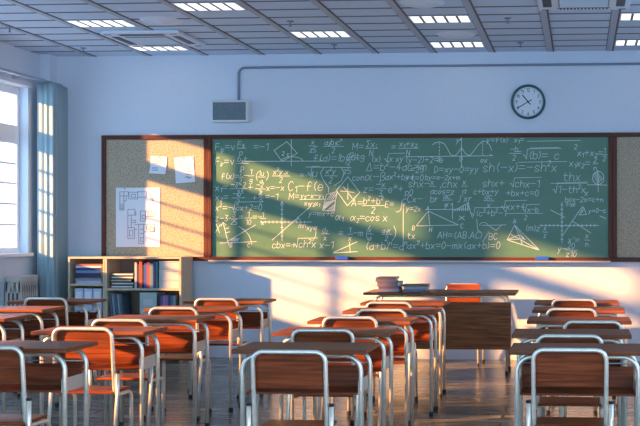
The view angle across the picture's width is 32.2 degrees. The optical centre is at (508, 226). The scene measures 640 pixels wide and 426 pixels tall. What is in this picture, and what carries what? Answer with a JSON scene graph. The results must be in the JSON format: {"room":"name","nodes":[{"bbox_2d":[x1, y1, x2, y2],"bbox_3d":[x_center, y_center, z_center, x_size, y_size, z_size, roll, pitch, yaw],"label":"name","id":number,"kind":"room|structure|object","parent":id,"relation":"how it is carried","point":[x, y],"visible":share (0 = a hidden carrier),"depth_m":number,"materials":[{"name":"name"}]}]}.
{"room":"classroom","nodes":[
{"label":"classroom","id":0,"kind":"room"},
{"bbox_2d":[0,42,39,358],"bbox_3d":[-5.431,-0.268,5.107,0.250,3.268,12.678,0,0,4],"label":"wall","id":1,"kind":"structure","parent":0,"point":[12,58],"depth_m":11.05,"materials":[{"name":"paint"}]},
{"bbox_2d":[0,67,61,257],"bbox_3d":[-5.293,-0.607,5.106,0.326,1.815,12.654,0,0,4],"label":"window","id":2,"kind":"structure","parent":1,"relation":"in","point":[9,134],"depth_m":10.97,"materials":[{"name":"white paint"}]},
{"bbox_2d":[37,83,67,340],"bbox_3d":[-4.720,-0.082,11.196,0.218,2.775,0.377,0,0,4],"label":"curtain","id":3,"kind":"object","parent":2,"relation":"hanging from","point":[52,98],"visible":0.76,"depth_m":11.06,"materials":[{"name":"teal fabric"}]},
{"bbox_2d":[39,54,56,82],"bbox_3d":[-4.837,-1.655,11.341,0.115,0.293,0.160,0,0,4],"label":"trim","id":4,"kind":"structure","parent":1,"relation":"attached to","point":[47,62],"depth_m":11.26,"materials":[{"name":"paint"}]},
{"bbox_2d":[0,0,639,56],"bbox_3d":[-1.499,-1.849,4.848,8.230,0.106,12.678,0,0,4],"label":"ceiling","id":5,"kind":"structure","parent":0,"point":[39,26],"depth_m":9.74,"materials":[{"name":"grey"}]},
{"bbox_2d":[66,20,136,26],"bbox_3d":[-3.602,-1.799,9.546,0.522,0.006,0.314,0,0,4],"label":"recessed light","id":6,"kind":"object","parent":5,"relation":"in","point":[80,23],"visible":1,"depth_m":9.55,"materials":[{"name":"white plastic"}]},
{"bbox_2d":[99,29,205,46],"bbox_3d":[-3.355,-1.778,10.223,0.740,0.045,0.740,0,0,4],"label":"air conditioner","id":7,"kind":"object","parent":5,"relation":"attached to","point":[170,37],"visible":1,"depth_m":10.07,"materials":[{"name":"white plastic"}]},
{"bbox_2d":[112,37,136,44],"bbox_3d":[-3.644,-1.765,10.242,0.070,0.003,0.420,0,0,4],"label":"outlet","id":8,"kind":"object","parent":7,"relation":"attached to","point":[124,40],"depth_m":10.23,"materials":[{"name":"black plastic"}]},
{"bbox_2d":[120,34,165,35],"bbox_3d":[-3.374,-1.765,9.933,0.420,0.003,0.070,0,0,4],"label":"outlet","id":9,"kind":"object","parent":7,"relation":"attached to","point":[120,34],"depth_m":9.93,"materials":[{"name":"black plastic"}]},
{"bbox_2d":[125,37,181,44],"bbox_3d":[-3.355,-1.761,10.223,0.400,0.010,0.400,0,0,4],"label":"grille","id":10,"kind":"object","parent":7,"relation":"attached to","point":[139,40],"depth_m":10.20,"materials":[{"name":"white plastic"}]},
{"bbox_2d":[144,45,187,46],"bbox_3d":[-3.336,-1.765,10.512,0.420,0.003,0.070,0,0,4],"label":"outlet","id":11,"kind":"object","parent":7,"relation":"attached to","point":[144,45],"depth_m":10.49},
{"bbox_2d":[172,36,194,43],"bbox_3d":[-3.066,-1.765,10.204,0.070,0.003,0.420,0,0,4],"label":"outlet","id":12,"kind":"object","parent":7,"relation":"attached to","point":[183,39],"depth_m":10.18,"materials":[{"name":"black plastic"}]},
{"bbox_2d":[128,46,189,50],"bbox_3d":[-3.516,-1.799,10.849,0.522,0.006,0.314,0,0,4],"label":"recessed light","id":13,"kind":"object","parent":5,"relation":"in","point":[136,48],"visible":0.71,"depth_m":10.89,"materials":[{"name":"white plastic"}]},
{"bbox_2d":[139,16,182,24],"bbox_3d":[-3.028,-1.786,9.409,0.370,0.032,0.370,0,0,4],"label":"ceiling vent","id":14,"kind":"object","parent":5,"relation":"in","point":[157,20],"visible":1,"depth_m":9.33,"materials":[{"name":"white"}]},
{"bbox_2d":[171,2,246,10],"bbox_3d":[-2.442,-1.799,8.815,0.522,0.006,0.314,0,0,4],"label":"recessed light","id":15,"kind":"object","parent":5,"relation":"in","point":[219,6],"visible":1,"depth_m":8.81,"materials":[{"name":"white plastic"}]},
{"bbox_2d":[290,31,351,37],"bbox_3d":[-1.754,-1.799,10.079,0.522,0.006,0.314,0,0,4],"label":"recessed light","id":16,"kind":"object","parent":5,"relation":"in","point":[299,34],"visible":1,"depth_m":10.09,"materials":[{"name":"white plastic"}]},
{"bbox_2d":[398,0,443,7],"bbox_3d":[-0.702,-1.786,8.665,0.370,0.032,0.370,0,0,4],"label":"ceiling vent","id":17,"kind":"object","parent":5,"relation":"in","point":[409,3],"visible":1,"depth_m":8.62,"materials":[{"name":"white"}]},
{"bbox_2d":[408,15,471,22],"bbox_3d":[-0.594,-1.799,9.348,0.522,0.006,0.314,0,0,4],"label":"recessed light","id":18,"kind":"object","parent":5,"relation":"in","point":[455,18],"visible":1,"depth_m":9.37,"materials":[{"name":"white plastic"}]},
{"bbox_2d":[437,31,475,38],"bbox_3d":[-0.492,-1.786,10.104,0.370,0.032,0.370,0,0,4],"label":"ceiling vent","id":19,"kind":"object","parent":5,"relation":"in","point":[446,34],"visible":1,"depth_m":10.03,"materials":[{"name":"white"}]},
{"bbox_2d":[429,42,484,47],"bbox_3d":[-0.508,-1.799,10.651,0.522,0.006,0.314,0,0,4],"label":"recessed light","id":20,"kind":"object","parent":5,"relation":"in","point":[433,44],"visible":1,"depth_m":10.65,"materials":[{"name":"white plastic"}]},
{"bbox_2d":[537,0,630,10],"bbox_3d":[0.586,-1.778,8.440,0.740,0.045,0.740,0,0,4],"label":"air conditioner","id":21,"kind":"object","parent":5,"relation":"attached to","point":[543,5],"visible":1,"depth_m":8.57,"materials":[{"name":"white"}]},
{"bbox_2d":[558,0,609,6],"bbox_3d":[0.586,-1.763,8.440,0.400,0.006,0.400,0,0,4],"label":"grille","id":22,"kind":"object","parent":21,"relation":"attached to","point":[561,3],"depth_m":8.49,"materials":[{"name":"white"}]},
{"bbox_2d":[558,7,609,10],"bbox_3d":[0.605,-1.763,8.729,0.420,0.008,0.070,0,0,4],"label":"outlet","id":23,"kind":"object","parent":21,"relation":"attached to","point":[559,8],"depth_m":8.72,"materials":[{"name":"white metal"}]},
{"bbox_2d":[615,40,639,45],"bbox_3d":[1.297,-1.799,10.532,0.522,0.006,0.314,0,0,4],"label":"recessed light","id":24,"kind":"object","parent":5,"relation":"in","point":[617,42],"visible":1,"depth_m":10.55,"materials":[{"name":"white plastic"}]},
{"bbox_2d":[619,13,639,20],"bbox_3d":[1.212,-1.799,9.229,0.522,0.006,0.314,0,0,4],"label":"recessed light","id":25,"kind":"object","parent":5,"relation":"in","point":[623,16],"visible":1,"depth_m":9.24,"materials":[{"name":"white plastic"}]},
{"bbox_2d":[621,14,639,19],"bbox_3d":[1.212,-1.800,9.229,0.498,0.002,0.289,0,0,4],"label":"diffuser","id":26,"kind":"object","parent":25,"relation":"attached to","point":[623,16],"depth_m":9.25,"materials":[{"name":"white plastic"}]},
{"bbox_2d":[0,357,639,425],"bbox_3d":[-1.493,1.426,4.948,8.230,0.120,12.878,0,0,4],"label":"floor","id":27,"kind":"structure","parent":0,"point":[483,395],"depth_m":8.41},
{"bbox_2d":[0,314,31,425],"bbox_3d":[-3.655,0.986,7.336,0.674,0.761,0.360,0,0,4],"label":"student desk","id":28,"kind":"object","parent":27,"relation":"on","point":[4,335],"visible":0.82,"depth_m":7.41,"materials":[{"name":"red wood"}]},
{"bbox_2d":[5,275,37,362],"bbox_3d":[-4.840,0.923,10.720,0.168,0.885,0.341,0,0,4],"label":"radiator","id":29,"kind":"object","parent":27,"relation":"on","point":[17,287],"visible":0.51,"depth_m":10.57,"materials":[{"name":"white metal"}]},
{"bbox_2d":[0,346,50,425],"bbox_3d":[-2.488,0.967,5.280,0.418,0.800,0.348,0,0,4],"label":"chair","id":30,"kind":"object","parent":27,"relation":"on","point":[12,359],"visible":1,"depth_m":5.18,"materials":[{"name":"metal"}]},
{"bbox_2d":[0,306,65,411],"bbox_3d":[-3.741,0.986,8.114,0.674,0.761,0.360,0,0,4],"label":"student desk","id":31,"kind":"object","parent":27,"relation":"on","point":[29,326],"visible":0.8,"depth_m":8.19,"materials":[{"name":"red wood"}]},
{"bbox_2d":[0,341,97,425],"bbox_3d":[-2.524,0.986,5.568,0.674,0.761,0.360,0,0,4],"label":"student desk","id":32,"kind":"object","parent":27,"relation":"on","point":[62,377],"visible":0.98,"depth_m":5.63,"materials":[{"name":"red wood"}]},
{"bbox_2d":[0,384,60,392],"bbox_3d":[-2.524,0.831,5.568,0.570,0.010,0.208,0,0,4],"label":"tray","id":33,"kind":"object","parent":32,"relation":"on","point":[35,388],"depth_m":5.52,"materials":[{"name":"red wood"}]},
{"bbox_2d":[17,297,82,397],"bbox_3d":[-3.728,0.967,8.819,0.418,0.800,0.348,0,0,4],"label":"chair","id":34,"kind":"object","parent":27,"relation":"on","point":[62,314],"visible":0.31,"depth_m":8.72,"materials":[{"name":"metal"}]},
{"bbox_2d":[7,298,106,393],"bbox_3d":[-3.745,0.986,8.966,0.674,0.761,0.360,0,0,4],"label":"student desk","id":35,"kind":"object","parent":27,"relation":"on","point":[85,318],"visible":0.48,"depth_m":9.05,"materials":[{"name":"red wood"}]},
{"bbox_2d":[68,256,110,317],"bbox_3d":[-4.294,0.835,11.168,0.386,1.062,0.326,0,0,4],"label":"bookcase","id":36,"kind":"object","parent":27,"relation":"on","point":[72,261],"visible":0.3,"depth_m":11.03,"materials":[{"name":"brown wood"}]},
{"bbox_2d":[75,287,91,311],"bbox_3d":[-4.389,0.784,11.164,0.088,0.312,0.253,0,0,4],"label":"binder","id":37,"kind":"object","parent":36,"relation":"on","point":[79,292],"visible":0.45,"depth_m":11.04,"materials":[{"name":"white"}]},
{"bbox_2d":[76,281,102,283],"bbox_3d":[-4.286,0.564,11.139,0.270,0.030,0.210,0,0,4],"label":"book","id":38,"kind":"object","parent":36,"relation":"on","point":[77,282],"visible":0.77,"depth_m":11.04,"materials":[{"name":"grey paper"}]},
{"bbox_2d":[75,278,102,280],"bbox_3d":[-4.298,0.536,11.146,0.270,0.026,0.210,0,0,3],"label":"book","id":39,"kind":"object","parent":38,"relation":"on","point":[76,279],"visible":0.77,"depth_m":11.04,"materials":[{"name":"blue paper"}]},
{"bbox_2d":[77,276,102,277],"bbox_3d":[-4.279,0.511,11.150,0.270,0.024,0.210,0,0,5],"label":"book","id":40,"kind":"object","parent":39,"relation":"on","point":[77,276],"visible":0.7,"depth_m":11.05,"materials":[{"name":"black paper"}]},
{"bbox_2d":[75,273,102,275],"bbox_3d":[-4.293,0.485,11.139,0.270,0.028,0.210,0,0,3],"label":"book","id":41,"kind":"object","parent":40,"relation":"on","point":[76,274],"visible":0.77,"depth_m":11.04,"materials":[{"name":"blue paper"}]},
{"bbox_2d":[76,270,102,272],"bbox_3d":[-4.287,0.458,11.145,0.270,0.026,0.210,0,0,4],"label":"book","id":42,"kind":"object","parent":41,"relation":"on","point":[77,271],"visible":0.77,"depth_m":11.05,"materials":[{"name":"blue paper"}]},
{"bbox_2d":[84,287,101,311],"bbox_3d":[-4.292,0.784,11.158,0.088,0.312,0.253,0,0,4],"label":"binder","id":43,"kind":"object","parent":36,"relation":"on","point":[88,292],"visible":0.41,"depth_m":11.04,"materials":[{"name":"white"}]},
{"bbox_2d":[93,287,102,317],"bbox_3d":[-4.195,0.784,11.152,0.088,0.312,0.253,0,0,4],"label":"binder","id":44,"kind":"object","parent":36,"relation":"on","point":[97,292],"visible":0.41,"depth_m":11.03,"materials":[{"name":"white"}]},
{"bbox_2d":[47,327,132,425],"bbox_3d":[-2.414,0.967,6.247,0.418,0.800,0.348,0,0,4],"label":"chair","id":45,"kind":"object","parent":27,"relation":"on","point":[105,349],"visible":0.79,"depth_m":6.15,"materials":[{"name":"wood"}]},
{"bbox_2d":[31,326,166,425],"bbox_3d":[-2.424,0.986,6.413,0.674,0.761,0.360,0,0,4],"label":"student desk","id":46,"kind":"object","parent":27,"relation":"on","point":[140,357],"visible":0.62,"depth_m":6.49,"materials":[{"name":"red wood"}]},
{"bbox_2d":[89,319,164,425],"bbox_3d":[-2.403,0.967,6.798,0.418,0.800,0.348,0,0,4],"label":"chair","id":47,"kind":"object","parent":27,"relation":"on","point":[150,376],"visible":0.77,"depth_m":6.71,"materials":[{"name":"metal"}]},
{"bbox_2d":[105,256,192,361],"bbox_3d":[-3.703,0.835,11.129,0.794,1.062,0.326,0,0,4],"label":"bookcase","id":48,"kind":"object","parent":27,"relation":"on","point":[113,264],"visible":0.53,"depth_m":11.10,"materials":[{"name":"brown wood"}]},
{"bbox_2d":[111,285,134,287],"bbox_3d":[-3.932,0.608,11.121,0.235,0.031,0.230,0,0,4],"label":"book","id":49,"kind":"object","parent":48,"relation":"on","point":[113,286],"visible":0.57,"depth_m":11.01,"materials":[{"name":"grey paper"}]},
{"bbox_2d":[112,282,134,284],"bbox_3d":[-3.928,0.577,11.125,0.235,0.031,0.230,0,0,4],"label":"book","id":50,"kind":"object","parent":49,"relation":"on","point":[113,283],"visible":0.57,"depth_m":11.01,"materials":[{"name":"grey paper"}]},
{"bbox_2d":[110,279,134,281],"bbox_3d":[-3.944,0.545,11.121,0.225,0.031,0.230,0,0,4],"label":"book","id":51,"kind":"object","parent":50,"relation":"on","point":[112,280],"visible":0.57,"depth_m":11.01,"materials":[{"name":"grey paper"}]},
{"bbox_2d":[111,276,134,278],"bbox_3d":[-3.932,0.513,11.126,0.235,0.031,0.230,0,0,4],"label":"book","id":52,"kind":"object","parent":51,"relation":"on","point":[113,277],"visible":0.57,"depth_m":11.01,"materials":[{"name":"grey paper"}]},
{"bbox_2d":[111,272,134,275],"bbox_3d":[-3.929,0.482,11.120,0.235,0.031,0.230,0,0,4],"label":"book","id":53,"kind":"object","parent":52,"relation":"on","point":[114,273],"visible":0.68,"depth_m":11.01,"materials":[{"name":"grey paper"}]},
{"bbox_2d":[120,293,131,314],"bbox_3d":[-3.938,0.838,11.111,0.049,0.310,0.200,0,0,4],"label":"folder","id":54,"kind":"object","parent":48,"relation":"on","point":[124,298],"visible":0.64,"depth_m":11.09,"materials":[{"name":"blue plastic"}]},
{"bbox_2d":[139,261,149,287],"bbox_3d":[-3.744,0.486,11.098,0.029,0.275,0.200,0,0,4],"label":"book","id":55,"kind":"object","parent":48,"relation":"on","point":[141,263],"visible":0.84,"depth_m":11.00,"materials":[{"name":"red paper"}]},
{"bbox_2d":[147,261,155,287],"bbox_3d":[-3.664,0.489,11.093,0.029,0.268,0.200,0,0,4],"label":"book","id":56,"kind":"object","parent":48,"relation":"on","point":[148,263],"visible":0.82,"depth_m":10.99,"materials":[{"name":"red paper"}]},
{"bbox_2d":[140,291,165,314],"bbox_3d":[-3.664,0.831,11.117,0.176,0.330,0.252,0,0,4],"label":"file box","id":57,"kind":"object","parent":48,"relation":"on","point":[148,299],"visible":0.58,"depth_m":10.99,"materials":[{"name":"grey"}]},
{"bbox_2d":[153,261,158,287],"bbox_3d":[-3.597,0.488,11.088,0.031,0.270,0.200,0,0,4],"label":"book","id":58,"kind":"object","parent":48,"relation":"on","point":[154,263],"visible":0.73,"depth_m":10.99,"materials":[{"name":"blue paper"}]},
{"bbox_2d":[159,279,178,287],"bbox_3d":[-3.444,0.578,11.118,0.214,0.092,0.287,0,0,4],"label":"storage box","id":59,"kind":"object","parent":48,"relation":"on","point":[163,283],"visible":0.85,"depth_m":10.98,"materials":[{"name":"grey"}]},
{"bbox_2d":[159,270,178,278],"bbox_3d":[-3.444,0.485,11.118,0.214,0.092,0.287,0,0,4],"label":"storage box","id":60,"kind":"object","parent":59,"relation":"on","point":[163,274],"visible":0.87,"depth_m":10.98,"materials":[{"name":"grey cardboard"}]},
{"bbox_2d":[159,260,178,269],"bbox_3d":[-3.444,0.393,11.118,0.214,0.092,0.287,0,0,4],"label":"storage box","id":61,"kind":"object","parent":60,"relation":"on","point":[169,264],"visible":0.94,"depth_m":10.98,"materials":[{"name":"grey"}]},
{"bbox_2d":[101,315,214,425],"bbox_3d":[-2.359,0.986,7.251,0.674,0.761,0.360,0,0,4],"label":"student desk","id":62,"kind":"object","parent":27,"relation":"on","point":[170,342],"visible":0.58,"depth_m":7.30,"materials":[{"name":"red wood"}]},
{"bbox_2d":[144,307,211,420],"bbox_3d":[-2.378,0.967,7.788,0.418,0.800,0.348,0,0,4],"label":"chair","id":63,"kind":"object","parent":27,"relation":"on","point":[154,310],"visible":0.6,"depth_m":7.69,"materials":[{"name":"metal"}]},
{"bbox_2d":[143,306,247,411],"bbox_3d":[-2.345,0.986,8.112,0.674,0.761,0.360,0,0,4],"label":"student desk","id":64,"kind":"object","parent":27,"relation":"on","point":[229,330],"visible":0.43,"depth_m":8.13,"materials":[{"name":"red wood"}]},
{"bbox_2d":[204,336,228,339],"bbox_3d":[-2.345,0.831,8.112,0.570,0.010,0.208,0,0,4],"label":"tray","id":65,"kind":"object","parent":64,"relation":"on","point":[210,337],"depth_m":8.04,"materials":[{"name":"red wood"}]},
{"bbox_2d":[189,298,248,398],"bbox_3d":[-2.334,0.967,8.757,0.418,0.800,0.348,0,0,4],"label":"chair","id":66,"kind":"object","parent":27,"relation":"on","point":[200,301],"visible":0.34,"depth_m":8.66,"materials":[{"name":"metal"}]},
{"bbox_2d":[183,298,275,392],"bbox_3d":[-2.314,0.986,8.982,0.674,0.761,0.360,0,0,4],"label":"student desk","id":67,"kind":"object","parent":27,"relation":"on","point":[260,320],"visible":0.48,"depth_m":9.04,"materials":[{"name":"red wood"}]},
{"bbox_2d":[246,349,337,425],"bbox_3d":[-1.011,0.967,5.112,0.418,0.800,0.348,0,0,4],"label":"chair","id":68,"kind":"object","parent":27,"relation":"on","point":[308,369],"visible":1,"depth_m":5.02,"materials":[{"name":"wood"}]},
{"bbox_2d":[231,342,378,425],"bbox_3d":[-1.026,0.986,5.499,0.674,0.761,0.360,0,0,4],"label":"student desk","id":69,"kind":"object","parent":27,"relation":"on","point":[342,379],"visible":0.7,"depth_m":5.47,"materials":[{"name":"red wood"}]},
{"bbox_2d":[246,386,357,394],"bbox_3d":[-1.026,0.831,5.499,0.570,0.010,0.208,0,0,4],"label":"tray","id":70,"kind":"object","parent":69,"relation":"on","point":[332,390],"depth_m":5.44,"materials":[{"name":"red wood"}]},
{"bbox_2d":[286,329,363,425],"bbox_3d":[-1.034,0.967,6.146,0.418,0.800,0.348,0,0,4],"label":"chair","id":71,"kind":"object","parent":27,"relation":"on","point":[298,335],"visible":0.52,"depth_m":6.04,"materials":[{"name":"metal"}]},
{"bbox_2d":[272,327,398,425],"bbox_3d":[-1.010,0.986,6.350,0.674,0.761,0.360,0,0,4],"label":"student desk","id":72,"kind":"object","parent":27,"relation":"on","point":[380,358],"visible":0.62,"depth_m":6.38,"materials":[{"name":"red wood"}]},
{"bbox_2d":[367,365,380,371],"bbox_3d":[-1.010,0.831,6.350,0.570,0.010,0.208,0,0,4],"label":"tray","id":73,"kind":"object","parent":72,"relation":"on","point":[375,368],"depth_m":6.30,"materials":[{"name":"red wood"}]},
{"bbox_2d":[317,316,381,425],"bbox_3d":[-1.005,0.967,6.996,0.418,0.800,0.348,0,0,4],"label":"chair","id":74,"kind":"object","parent":27,"relation":"on","point":[329,321],"visible":0.31,"depth_m":6.89,"materials":[{"name":"metal"}]},
{"bbox_2d":[307,316,418,425],"bbox_3d":[-0.952,0.986,7.108,0.674,0.761,0.360,0,0,4],"label":"student desk","id":75,"kind":"object","parent":27,"relation":"on","point":[403,344],"visible":0.52,"depth_m":7.14,"materials":[{"name":"red wood"}]},
{"bbox_2d":[350,309,409,424],"bbox_3d":[-0.879,0.967,7.619,0.418,0.800,0.348,0,0,4],"label":"chair","id":76,"kind":"object","parent":27,"relation":"on","point":[361,312],"visible":0.38,"depth_m":7.51,"materials":[{"name":"metal"}]},
{"bbox_2d":[365,301,417,407],"bbox_3d":[-0.908,0.967,8.343,0.418,0.800,0.348,0,0,4],"label":"chair","id":77,"kind":"object","parent":27,"relation":"on","point":[374,304],"visible":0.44,"depth_m":8.24,"materials":[{"name":"metal"}]},
{"bbox_2d":[342,307,441,416],"bbox_3d":[-0.851,0.986,7.923,0.674,0.761,0.360,0,0,4],"label":"student desk","id":78,"kind":"object","parent":27,"relation":"on","point":[423,332],"visible":0.49,"depth_m":7.92,"materials":[{"name":"red wood"}]},
{"bbox_2d":[360,300,448,398],"bbox_3d":[-0.837,0.986,8.754,0.674,0.761,0.360,0,0,4],"label":"student desk","id":79,"kind":"object","parent":27,"relation":"on","point":[441,324],"visible":0.37,"depth_m":8.77,"materials":[{"name":"red wood"}]},
{"bbox_2d":[363,289,518,374],"bbox_3d":[-0.625,0.986,10.203,1.410,0.761,0.560,0,0,4],"label":"desk","id":80,"kind":"object","parent":27,"relation":"on","point":[469,325],"visible":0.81,"depth_m":9.97,"materials":[{"name":"brown wood"}]},
{"bbox_2d":[378,287,402,291],"bbox_3d":[-1.114,0.590,10.205,0.190,0.030,0.260,0,0,4],"label":"book","id":81,"kind":"object","parent":80,"relation":"on","point":[401,288],"visible":0.77,"depth_m":10.08,"materials":[{"name":"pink paper"}]},
{"bbox_2d":[378,286,400,288],"bbox_3d":[-1.120,0.566,10.206,0.185,0.018,0.260,0,0,2],"label":"book","id":82,"kind":"object","parent":81,"relation":"on","point":[399,286],"visible":0.68,"depth_m":10.08,"materials":[{"name":"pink paper"}]},
{"bbox_2d":[377,281,402,286],"bbox_3d":[-1.118,0.534,10.205,0.195,0.044,0.260,0,0,7],"label":"book","id":83,"kind":"object","parent":82,"relation":"on","point":[397,283],"visible":0.8,"depth_m":10.08,"materials":[{"name":"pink paper"}]},
{"bbox_2d":[403,289,427,291],"bbox_3d":[-0.877,0.594,10.225,0.215,0.022,0.250,0,0,1],"label":"book","id":84,"kind":"object","parent":80,"relation":"on","point":[404,290],"visible":0.84,"depth_m":10.10,"materials":[{"name":"blue paper"}]},
{"bbox_2d":[403,286,429,288],"bbox_3d":[-0.870,0.571,10.224,0.210,0.024,0.250,0,0,5],"label":"book","id":85,"kind":"object","parent":84,"relation":"on","point":[427,287],"visible":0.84,"depth_m":10.10,"materials":[{"name":"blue paper"}]},
{"bbox_2d":[401,283,429,286],"bbox_3d":[-0.880,0.550,10.225,0.240,0.018,0.250,0,0,3],"label":"book","id":86,"kind":"object","parent":85,"relation":"on","point":[405,284],"visible":1,"depth_m":10.16,"materials":[{"name":"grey paper"}]},
{"bbox_2d":[442,283,484,366],"bbox_3d":[-0.460,0.967,10.739,0.418,0.800,0.348,0,0,4],"label":"chair","id":87,"kind":"object","parent":27,"relation":"on","point":[452,285],"visible":0.38,"depth_m":10.82,"materials":[{"name":"wood"}]},
{"bbox_2d":[531,334,603,425],"bbox_3d":[0.328,0.967,5.826,0.418,0.800,0.348,0,0,4],"label":"chair","id":88,"kind":"object","parent":27,"relation":"on","point":[546,338],"visible":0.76,"depth_m":5.74,"materials":[{"name":"metal"}]},
{"bbox_2d":[526,348,613,425],"bbox_3d":[0.294,0.967,5.187,0.418,0.800,0.348,0,0,4],"label":"chair","id":89,"kind":"object","parent":27,"relation":"on","point":[549,366],"visible":1,"depth_m":5.09,"materials":[{"name":"wood"}]},
{"bbox_2d":[542,308,599,416],"bbox_3d":[0.447,0.967,7.692,0.418,0.800,0.348,0,0,4],"label":"chair","id":90,"kind":"object","parent":27,"relation":"on","point":[578,312],"visible":0.28,"depth_m":7.59,"materials":[{"name":"metal"}]},
{"bbox_2d":[512,329,631,425],"bbox_3d":[0.363,0.986,6.240,0.674,0.761,0.360,0,0,4],"label":"student desk","id":91,"kind":"object","parent":27,"relation":"on","point":[528,335],"visible":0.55,"depth_m":6.20,"materials":[{"name":"red wood"}]},
{"bbox_2d":[550,299,597,396],"bbox_3d":[0.522,0.967,8.659,0.418,0.800,0.348,0,0,4],"label":"chair","id":92,"kind":"object","parent":27,"relation":"on","point":[556,302],"visible":0.25,"depth_m":8.55,"materials":[{"name":"metal"}]},
{"bbox_2d":[509,343,639,425],"bbox_3d":[0.347,0.986,5.449,0.674,0.761,0.360,0,0,4],"label":"student desk","id":93,"kind":"object","parent":27,"relation":"on","point":[620,380],"visible":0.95,"depth_m":5.46,"materials":[{"name":"brown wood"}]},
{"bbox_2d":[520,387,634,396],"bbox_3d":[0.347,0.831,5.449,0.570,0.010,0.208,0,0,4],"label":"shelf","id":94,"kind":"object","parent":93,"relation":"on","point":[540,391],"depth_m":5.42,"materials":[{"name":"red wood"}]},
{"bbox_2d":[534,300,618,397],"bbox_3d":[0.551,0.986,8.793,0.674,0.761,0.360,0,0,4],"label":"student desk","id":95,"kind":"object","parent":27,"relation":"on","point":[546,303],"visible":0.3,"depth_m":8.65,"materials":[{"name":"red wood"}]},
{"bbox_2d":[532,307,624,413],"bbox_3d":[0.517,0.986,8.013,0.674,0.761,0.360,0,0,4],"label":"student desk","id":96,"kind":"object","parent":27,"relation":"on","point":[601,311],"visible":0.29,"depth_m":7.91,"materials":[{"name":"red wood"}]},
{"bbox_2d":[527,316,631,343],"bbox_3d":[0.464,0.986,7.125,0.674,0.761,0.360,0,0,4],"label":"student desk","id":97,"kind":"object","parent":27,"relation":"on","point":[541,321],"visible":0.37,"depth_m":7.07,"materials":[{"name":"red wood"}]},
{"bbox_2d":[559,320,622,425],"bbox_3d":[0.517,0.967,6.675,0.418,0.800,0.348,0,0,4],"label":"chair","id":98,"kind":"object","parent":27,"relation":"on","point":[573,324],"visible":0.24,"depth_m":6.57,"materials":[{"name":"metal"}]},
{"bbox_2d":[57,50,639,360],"bbox_3d":[-1.076,-0.268,11.273,8.230,3.268,0.200,0,0,4],"label":"wall","id":99,"kind":"structure","parent":0,"point":[157,94],"depth_m":11.22,"materials":[{"name":"paint"}]},
{"bbox_2d":[101,135,207,260],"bbox_3d":[-3.711,-0.304,11.323,1.139,1.315,0.043,0,0,4],"label":"bulletin board","id":100,"kind":"object","parent":99,"relation":"attached to","point":[125,159],"visible":0.79,"depth_m":11.32,"materials":[{"name":"beige fabric"}]},
{"bbox_2d":[116,188,159,246],"bbox_3d":[-3.892,-0.102,11.328,0.476,0.622,0.010,0,0,4],"label":"poster","id":101,"kind":"object","parent":100,"relation":"attached to","point":[137,209],"depth_m":11.33,"materials":[{"name":"white paper"}]},
{"bbox_2d":[128,192,154,243],"bbox_3d":[-3.899,-0.099,11.330,0.378,0.547,0.001,0,0,4],"label":"print","id":102,"kind":"object","parent":101,"relation":"attached to","point":[141,205],"depth_m":11.33,"materials":[{"name":"white paper"}]},
{"bbox_2d":[149,156,166,173],"bbox_3d":[-3.672,-0.649,11.308,0.188,0.197,0.021,0,0,4],"label":"note","id":103,"kind":"object","parent":100,"relation":"attached to","point":[158,164],"visible":1,"depth_m":11.31,"materials":[{"name":"white paper"}]},
{"bbox_2d":[174,156,194,182],"bbox_3d":[-3.393,-0.599,11.295,0.223,0.284,0.010,0,0,4],"label":"sheet","id":104,"kind":"object","parent":100,"relation":"attached to","point":[184,166],"visible":1,"depth_m":11.30,"materials":[{"name":"white paper"}]},
{"bbox_2d":[211,100,250,122],"bbox_3d":[-2.890,-1.200,11.231,0.390,0.228,0.120,0,0,4],"label":"wall speaker","id":105,"kind":"object","parent":99,"relation":"attached to","point":[222,111],"visible":1,"depth_m":11.17,"materials":[{"name":"white plastic"}]},
{"bbox_2d":[213,102,245,119],"bbox_3d":[-2.893,-1.200,11.175,0.348,0.184,0.007,0,0,4],"label":"grille","id":106,"kind":"object","parent":105,"relation":"attached to","point":[221,110],"depth_m":11.17,"materials":[{"name":"fabric"}]},
{"bbox_2d":[208,133,612,263],"bbox_3d":[-1.043,-0.293,11.126,4.209,1.337,0.086,0,0,4],"label":"chalkboard","id":107,"kind":"object","parent":99,"relation":"attached to","point":[447,198],"visible":1,"depth_m":11.14,"materials":[{"name":"green"}]},
{"bbox_2d":[237,63,639,99],"bbox_3d":[-0.006,-1.497,11.086,5.665,0.354,0.025,0,0,4],"label":"conduit","id":108,"kind":"object","parent":99,"relation":"attached to","point":[547,64],"visible":1,"depth_m":11.13,"materials":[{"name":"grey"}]},
{"bbox_2d":[511,84,545,118],"bbox_3d":[0.198,-1.283,11.067,0.356,0.356,0.041,0,0,4],"label":"wall clock","id":109,"kind":"object","parent":99,"relation":"attached to","point":[528,101],"visible":1,"depth_m":11.07,"materials":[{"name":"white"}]},
{"bbox_2d":[613,132,639,261],"bbox_3d":[1.627,-0.304,10.971,1.137,1.315,0.043,0,0,4],"label":"bulletin board","id":110,"kind":"object","parent":99,"relation":"attached to","point":[626,145],"visible":1,"depth_m":11.00,"materials":[{"name":"beige fabric"}]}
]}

